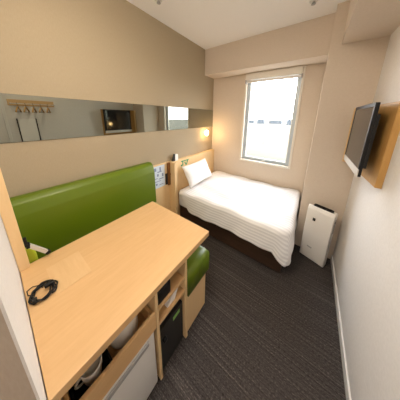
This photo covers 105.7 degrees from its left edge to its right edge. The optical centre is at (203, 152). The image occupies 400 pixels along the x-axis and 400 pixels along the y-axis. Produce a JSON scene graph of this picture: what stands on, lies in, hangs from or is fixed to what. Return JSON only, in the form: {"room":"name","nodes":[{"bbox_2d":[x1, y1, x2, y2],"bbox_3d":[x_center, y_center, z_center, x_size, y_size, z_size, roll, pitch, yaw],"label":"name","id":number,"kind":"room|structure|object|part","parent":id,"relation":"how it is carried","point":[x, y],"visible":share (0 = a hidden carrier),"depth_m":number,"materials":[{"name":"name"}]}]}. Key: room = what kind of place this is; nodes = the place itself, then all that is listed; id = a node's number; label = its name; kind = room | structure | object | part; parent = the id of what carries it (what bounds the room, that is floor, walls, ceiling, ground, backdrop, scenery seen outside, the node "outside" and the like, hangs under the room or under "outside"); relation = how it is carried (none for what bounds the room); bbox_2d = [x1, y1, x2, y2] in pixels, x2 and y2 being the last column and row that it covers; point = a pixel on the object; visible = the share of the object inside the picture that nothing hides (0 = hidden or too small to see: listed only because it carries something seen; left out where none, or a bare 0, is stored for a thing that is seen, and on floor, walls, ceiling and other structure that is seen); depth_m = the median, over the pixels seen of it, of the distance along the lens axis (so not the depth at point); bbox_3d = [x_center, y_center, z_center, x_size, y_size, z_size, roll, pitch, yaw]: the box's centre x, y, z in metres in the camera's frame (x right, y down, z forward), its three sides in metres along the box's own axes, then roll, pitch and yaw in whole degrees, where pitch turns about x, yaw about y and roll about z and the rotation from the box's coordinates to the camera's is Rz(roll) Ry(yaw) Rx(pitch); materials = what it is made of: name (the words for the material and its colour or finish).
{"room":"hotel room","nodes":[
{"label":"hotel room","id":0,"kind":"room"},
{"bbox_2d":[0,309,36,399],"bbox_3d":[-1.593,0.324,0.006,1.450,3.110,1.840,10,16,34],"label":"wall","id":1,"kind":"structure","parent":0,"point":[15,384],"depth_m":0.38,"materials":[{"name":"beige paint"}]},
{"bbox_2d":[0,214,47,399],"bbox_3d":[-1.056,0.160,0.738,1.450,3.110,0.005,10,16,34],"label":"wall partition","id":2,"kind":"structure","parent":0,"point":[13,304],"depth_m":0.51,"materials":[{"name":"white paint"}]},
{"bbox_2d":[0,0,213,197],"bbox_3d":[-0.692,-0.216,2.346,0.120,3.110,3.105,10,16,34],"label":"wall","id":3,"kind":"structure","parent":0,"point":[95,50],"depth_m":1.52,"materials":[{"name":"beige paint"}]},
{"bbox_2d":[0,93,212,143],"bbox_3d":[-0.648,-0.495,2.222,0.008,0.357,2.908,10,16,34],"label":"wall mirror","id":4,"kind":"object","parent":3,"relation":"attached to","point":[23,118],"visible":1,"depth_m":1.47,"materials":[{"name":"silver mirror"}]},
{"bbox_2d":[153,161,170,210],"bbox_3d":[-0.677,0.754,2.452,0.070,1.175,0.355,10,16,34],"label":"wall panel","id":5,"kind":"object","parent":3,"relation":"attached to","point":[162,193],"visible":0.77,"depth_m":2.47,"materials":[{"name":"brown wood"}]},
{"bbox_2d":[154,164,164,188],"bbox_3d":[-0.693,0.380,2.338,0.004,0.355,0.230,10,16,34],"label":"card","id":6,"kind":"object","parent":5,"relation":"attached to","point":[159,171],"visible":0.83,"depth_m":2.35,"materials":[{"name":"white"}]},
{"bbox_2d":[154,167,163,185],"bbox_3d":[-0.694,0.374,2.332,0.001,0.290,0.180,10,16,34],"label":"print","id":7,"kind":"object","parent":6,"relation":"attached to","point":[159,171],"depth_m":2.34,"materials":[{"name":"white paper"}]},
{"bbox_2d":[167,162,170,184],"bbox_3d":[-0.570,0.354,2.477,0.042,0.385,0.042,10,16,34],"label":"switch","id":8,"kind":"object","parent":5,"relation":"attached to","point":[168,163],"depth_m":2.46,"materials":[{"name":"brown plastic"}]},
{"bbox_2d":[127,0,348,49],"bbox_3d":[-0.237,-1.420,0.505,2.574,0.100,5.070,10,16,34],"label":"ceiling","id":9,"kind":"structure","parent":0,"point":[208,24],"depth_m":1.85,"materials":[{"name":"paint"}]},
{"bbox_2d":[309,0,317,5],"bbox_3d":[1.165,-1.585,1.607,0.084,0.034,0.084,10,16,34],"label":"sprinkler","id":10,"kind":"object","parent":9,"relation":"attached to","point":[312,2],"visible":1,"depth_m":1.60,"materials":[{"name":"grey plastic"}]},
{"bbox_2d":[147,230,345,399],"bbox_3d":[-0.295,1.703,1.247,2.574,0.100,5.070,10,16,34],"label":"floor","id":11,"kind":"structure","parent":0,"point":[259,332],"depth_m":1.34,"materials":[{"name":"carpet"}]},
{"bbox_2d":[10,162,208,329],"bbox_3d":[-0.685,0.945,1.459,1.229,1.259,1.282,10,16,34],"label":"sofa","id":12,"kind":"object","parent":11,"relation":"on","point":[52,218],"visible":0.27,"depth_m":1.43,"materials":[{"name":"green leather"}]},
{"bbox_2d":[24,246,37,262],"bbox_3d":[-1.220,0.781,1.074,0.070,0.316,0.066,10,16,34],"label":"pouch","id":13,"kind":"object","parent":12,"relation":"on","point":[32,255],"visible":0.12,"depth_m":1.04,"materials":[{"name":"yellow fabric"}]},
{"bbox_3d":[-1.119,0.564,1.692,0.146,0.641,1.282,10,16,34],"label":"backrest","id":14,"kind":"part","parent":12,"relation":"part of","materials":[{"name":"green leather"}]},
{"bbox_3d":[-0.627,1.003,1.424,1.077,0.248,1.275,10,16,34],"label":"seat","id":15,"kind":"part","parent":12,"relation":"part of","materials":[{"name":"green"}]},
{"bbox_2d":[20,201,208,399],"bbox_3d":[-0.590,1.174,1.277,0.813,0.905,1.027,10,16,34],"label":"desk","id":16,"kind":"object","parent":11,"relation":"on","point":[113,274],"visible":0.95,"depth_m":0.93,"materials":[{"name":"brown wood"}]},
{"bbox_2d":[0,169,29,271],"bbox_3d":[-1.170,0.109,0.845,0.034,1.346,0.047,10,16,34],"label":"board","id":17,"kind":"object","parent":16,"relation":"on","point":[6,210],"visible":1,"depth_m":0.92,"materials":[{"name":"brown wood"}]},
{"bbox_2d":[22,237,50,254],"bbox_3d":[-1.135,0.638,1.034,0.030,0.190,0.105,10,16,34],"label":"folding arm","id":18,"kind":"object","parent":17,"relation":"attached to","point":[27,245],"visible":1,"depth_m":1.02},
{"bbox_3d":[-1.136,0.658,1.037,0.026,0.115,0.083,10,16,34],"label":"arm","id":19,"kind":"part","parent":18,"relation":"part of","materials":[{"name":"silver metal"}]},
{"bbox_2d":[26,279,57,304],"bbox_3d":[-0.923,0.778,0.869,0.157,0.037,0.122,10,16,34],"label":"power cord","id":20,"kind":"object","parent":16,"relation":"on","point":[50,282],"visible":1,"depth_m":0.86,"materials":[{"name":"black plastic"}]},
{"bbox_3d":[-0.884,0.771,0.993,0.255,0.001,0.172,10,16,34],"label":"inlay panel","id":21,"kind":"part","parent":16,"relation":"part of","materials":[{"name":"brown wood"}]},
{"bbox_2d":[68,349,112,399],"bbox_3d":[-0.654,1.134,0.835,0.325,0.036,0.170,10,16,34],"label":"tray","id":22,"kind":"object","parent":16,"relation":"in","point":[77,394],"visible":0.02,"depth_m":0.75,"materials":[{"name":"black plastic"}]},
{"bbox_2d":[74,354,101,389],"bbox_3d":[-0.574,1.106,0.769,0.105,0.098,0.091,-3,14,-17],"label":"cup","id":23,"kind":"object","parent":22,"relation":"on","point":[93,372],"visible":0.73,"depth_m":0.75,"materials":[{"name":"white ceramic"}]},
{"bbox_3d":[-0.600,1.110,0.725,0.010,0.054,0.034,10,16,34],"label":"handle","id":24,"kind":"part","parent":23,"relation":"part of","materials":[{"name":"white ceramic"}]},
{"bbox_3d":[-0.724,1.116,1.017,0.680,0.012,0.423,10,16,34],"label":"drawer","id":25,"kind":"part","parent":16,"relation":"part of","materials":[{"name":"brown wood"}]},
{"bbox_3d":[-0.723,1.062,1.004,0.680,0.100,0.419,10,16,34],"label":"drawer","id":26,"kind":"part","parent":16,"relation":"part of","materials":[{"name":"brown wood"}]},
{"bbox_3d":[-0.437,1.112,0.806,0.020,0.132,0.424,10,16,34],"label":"drawer","id":27,"kind":"part","parent":16,"relation":"part of","materials":[{"name":"brown wood"}]},
{"bbox_2d":[110,315,137,348],"bbox_3d":[-0.500,1.026,0.926,0.169,0.210,0.169,-1,14,-9],"label":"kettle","id":28,"kind":"object","parent":16,"relation":"in","point":[129,331],"visible":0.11,"depth_m":0.88,"materials":[{"name":"white plastic"}]},
{"bbox_2d":[157,279,170,304],"bbox_3d":[-0.377,0.900,1.093,0.276,0.164,0.113,10,16,34],"label":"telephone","id":29,"kind":"object","parent":16,"relation":"on","point":[164,291],"visible":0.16,"depth_m":1.01,"materials":[{"name":"black plastic"}]},
{"bbox_2d":[164,288,177,307],"bbox_3d":[-0.295,1.044,1.175,0.180,0.104,0.127,10,16,34],"label":"pack","id":30,"kind":"object","parent":16,"relation":"on","point":[170,300],"visible":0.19,"depth_m":1.11,"materials":[{"name":"white paper"}]},
{"bbox_2d":[158,271,184,309],"bbox_3d":[-0.514,0.947,1.279,0.718,0.018,0.249,10,16,34],"label":"shelf","id":31,"kind":"object","parent":16,"relation":"attached to","point":[175,281],"depth_m":1.13,"materials":[{"name":"brown wood"}]},
{"bbox_2d":[159,286,184,323],"bbox_3d":[-0.516,1.073,1.308,0.718,0.020,0.249,10,16,34],"label":"shelf","id":32,"kind":"object","parent":16,"relation":"attached to","point":[164,311],"depth_m":1.10,"materials":[{"name":"brown wood"}]},
{"bbox_2d":[102,332,157,399],"bbox_3d":[-0.706,1.407,1.064,0.664,0.545,0.403,10,16,34],"label":"refrigerator","id":33,"kind":"object","parent":11,"relation":"on","point":[137,381],"visible":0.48,"depth_m":0.92,"materials":[{"name":"white metal"}]},
{"bbox_3d":[-0.434,1.226,0.826,0.009,0.036,0.310,10,16,34],"label":"handle","id":34,"kind":"part","parent":33,"relation":"part of","materials":[{"name":"grey plastic"}]},
{"bbox_2d":[160,299,182,368],"bbox_3d":[-0.457,1.404,1.339,0.558,0.428,0.237,10,16,34],"label":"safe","id":35,"kind":"object","parent":11,"relation":"on","point":[171,328],"visible":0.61,"depth_m":1.18,"materials":[{"name":"black metal"}]},
{"bbox_3d":[-0.282,1.367,1.105,0.022,0.036,0.036,10,16,34],"label":"knob","id":36,"kind":"part","parent":35,"relation":"part of","materials":[{"name":"black plastic"}]},
{"bbox_2d":[168,149,213,215],"bbox_3d":[-0.152,0.613,3.100,0.153,1.170,1.326,10,16,34],"label":"headboard","id":37,"kind":"object","parent":11,"relation":"on","point":[179,181],"visible":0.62,"depth_m":2.69,"materials":[{"name":"brown wood"}]},
{"bbox_2d":[172,154,177,160],"bbox_3d":[-0.486,0.082,2.526,0.042,0.114,0.115,10,16,34],"label":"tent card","id":38,"kind":"object","parent":37,"relation":"on","point":[175,156],"visible":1,"depth_m":2.51,"materials":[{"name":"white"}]},
{"bbox_2d":[179,194,281,272],"bbox_3d":[0.581,0.993,2.723,1.715,0.630,1.185,10,16,34],"label":"bed","id":39,"kind":"object","parent":11,"relation":"on","point":[267,258],"visible":0.26,"depth_m":2.19,"materials":[{"name":"brown wood"}]},
{"bbox_3d":[0.584,0.831,2.685,1.715,0.297,1.185,10,16,34],"label":"mattress","id":40,"kind":"part","parent":39,"relation":"part of","materials":[{"name":"white fabric"}]},
{"bbox_2d":[179,171,300,266],"bbox_3d":[0.620,0.868,2.605,1.717,0.496,1.265,10,16,34],"label":"duvet","id":41,"kind":"object","parent":39,"relation":"on","point":[264,215],"visible":0.98,"depth_m":2.17,"materials":[{"name":"fabric"}]},
{"bbox_2d":[182,158,211,187],"bbox_3d":[-0.102,0.360,2.827,0.233,0.344,0.726,10,16,34],"label":"pillow","id":42,"kind":"object","parent":41,"relation":"on","point":[198,171],"visible":1,"depth_m":2.70,"materials":[{"name":"white fabric"}]},
{"bbox_2d":[300,203,337,266],"bbox_3d":[1.505,1.087,2.008,0.154,0.812,0.282,-8,16,-34],"label":"air purifier","id":43,"kind":"object","parent":11,"relation":"on","point":[320,222],"visible":1,"depth_m":1.94,"materials":[{"name":"white plastic"}]},
{"bbox_2d":[212,62,326,219],"bbox_3d":[1.174,-0.298,2.840,2.334,3.110,0.120,10,16,34],"label":"wall","id":44,"kind":"structure","parent":0,"point":[228,93],"depth_m":2.94,"materials":[{"name":"beige paint"}]},
{"bbox_2d":[205,13,335,78],"bbox_3d":[0.878,-1.592,2.482,1.872,0.438,0.333,10,16,34],"label":"beam","id":45,"kind":"structure","parent":44,"relation":"attached to","point":[308,42],"depth_m":2.21,"materials":[{"name":"beige paint"}]},
{"bbox_2d":[240,65,305,168],"bbox_3d":[1.166,-0.581,2.752,0.929,1.644,0.108,10,16,34],"label":"window","id":46,"kind":"structure","parent":44,"relation":"in","point":[300,81],"depth_m":2.75,"materials":[{"name":"beige"}]},
{"bbox_2d":[245,65,303,83],"bbox_3d":[1.132,-1.277,2.520,0.889,0.170,0.051,10,16,34],"label":"roller blind","id":47,"kind":"object","parent":46,"relation":"attached to","point":[293,71],"visible":1,"depth_m":2.47,"materials":[{"name":"beige fabric"}]},
{"bbox_2d":[294,0,390,258],"bbox_3d":[1.755,-0.104,2.067,0.462,3.110,0.500,10,16,34],"label":"wall pillar","id":48,"kind":"structure","parent":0,"point":[353,70],"depth_m":1.81,"materials":[{"name":"beige paint"}]},
{"bbox_2d":[333,26,399,399],"bbox_3d":[0.766,0.314,0.233,0.120,3.110,4.950,10,16,34],"label":"wall","id":49,"kind":"structure","parent":0,"point":[366,255],"depth_m":1.04,"materials":[{"name":"white paint"}]},
{"bbox_2d":[331,255,350,399],"bbox_3d":[1.042,1.671,1.107,0.012,0.075,2.485,10,16,34],"label":"baseboard","id":50,"kind":"structure","parent":49,"relation":"attached to","point":[343,355],"depth_m":1.30,"materials":[{"name":"white"}]},
{"bbox_2d":[342,0,399,43],"bbox_3d":[0.778,-1.091,0.304,0.359,0.410,3.085,10,16,34],"label":"soffit","id":51,"kind":"object","parent":49,"relation":"attached to","point":[366,19],"depth_m":1.27,"materials":[{"name":"beige paint"}]},
{"bbox_2d":[342,101,399,188],"bbox_3d":[1.496,-0.112,1.405,0.138,0.622,0.800,10,16,34],"label":"board","id":52,"kind":"object","parent":49,"relation":"attached to","point":[388,129],"visible":0.47,"depth_m":1.12,"materials":[{"name":"brown wood"}]},
{"bbox_2d":[344,102,380,176],"bbox_3d":[1.406,-0.134,1.365,0.054,0.556,0.650,10,16,34],"label":"television","id":53,"kind":"object","parent":52,"relation":"attached to","point":[366,119],"visible":1,"depth_m":1.21,"materials":[{"name":"black plastic"}]},
{"bbox_3d":[1.397,-0.135,1.371,0.020,0.556,0.650,10,16,34],"label":"casing","id":54,"kind":"part","parent":53,"relation":"part of","materials":[{"name":"black plastic"}]},
{"label":"outside","id":55,"kind":"structure","parent":0,"visible":0},
{"bbox_2d":[246,120,290,161],"bbox_3d":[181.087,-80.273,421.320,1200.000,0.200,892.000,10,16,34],"label":"ground","id":56,"kind":"structure","parent":55,"point":[266,140],"depth_m":107.57,"materials":[{"name":"white"}]},
{"bbox_2d":[257,119,264,123],"bbox_3d":[149.322,-80.948,396.577,17.200,11.400,13.200,10,16,34],"label":"building","id":57,"kind":"structure","parent":56,"relation":"on","point":[259,121],"depth_m":391.86,"materials":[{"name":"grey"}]},
{"bbox_2d":[269,120,281,123],"bbox_3d":[191.153,-80.842,403.731,31.200,9.400,13.200,10,16,34],"label":"building","id":58,"kind":"structure","parent":56,"relation":"on","point":[270,121],"depth_m":398.42,"materials":[{"name":"grey concrete"}]}
]}

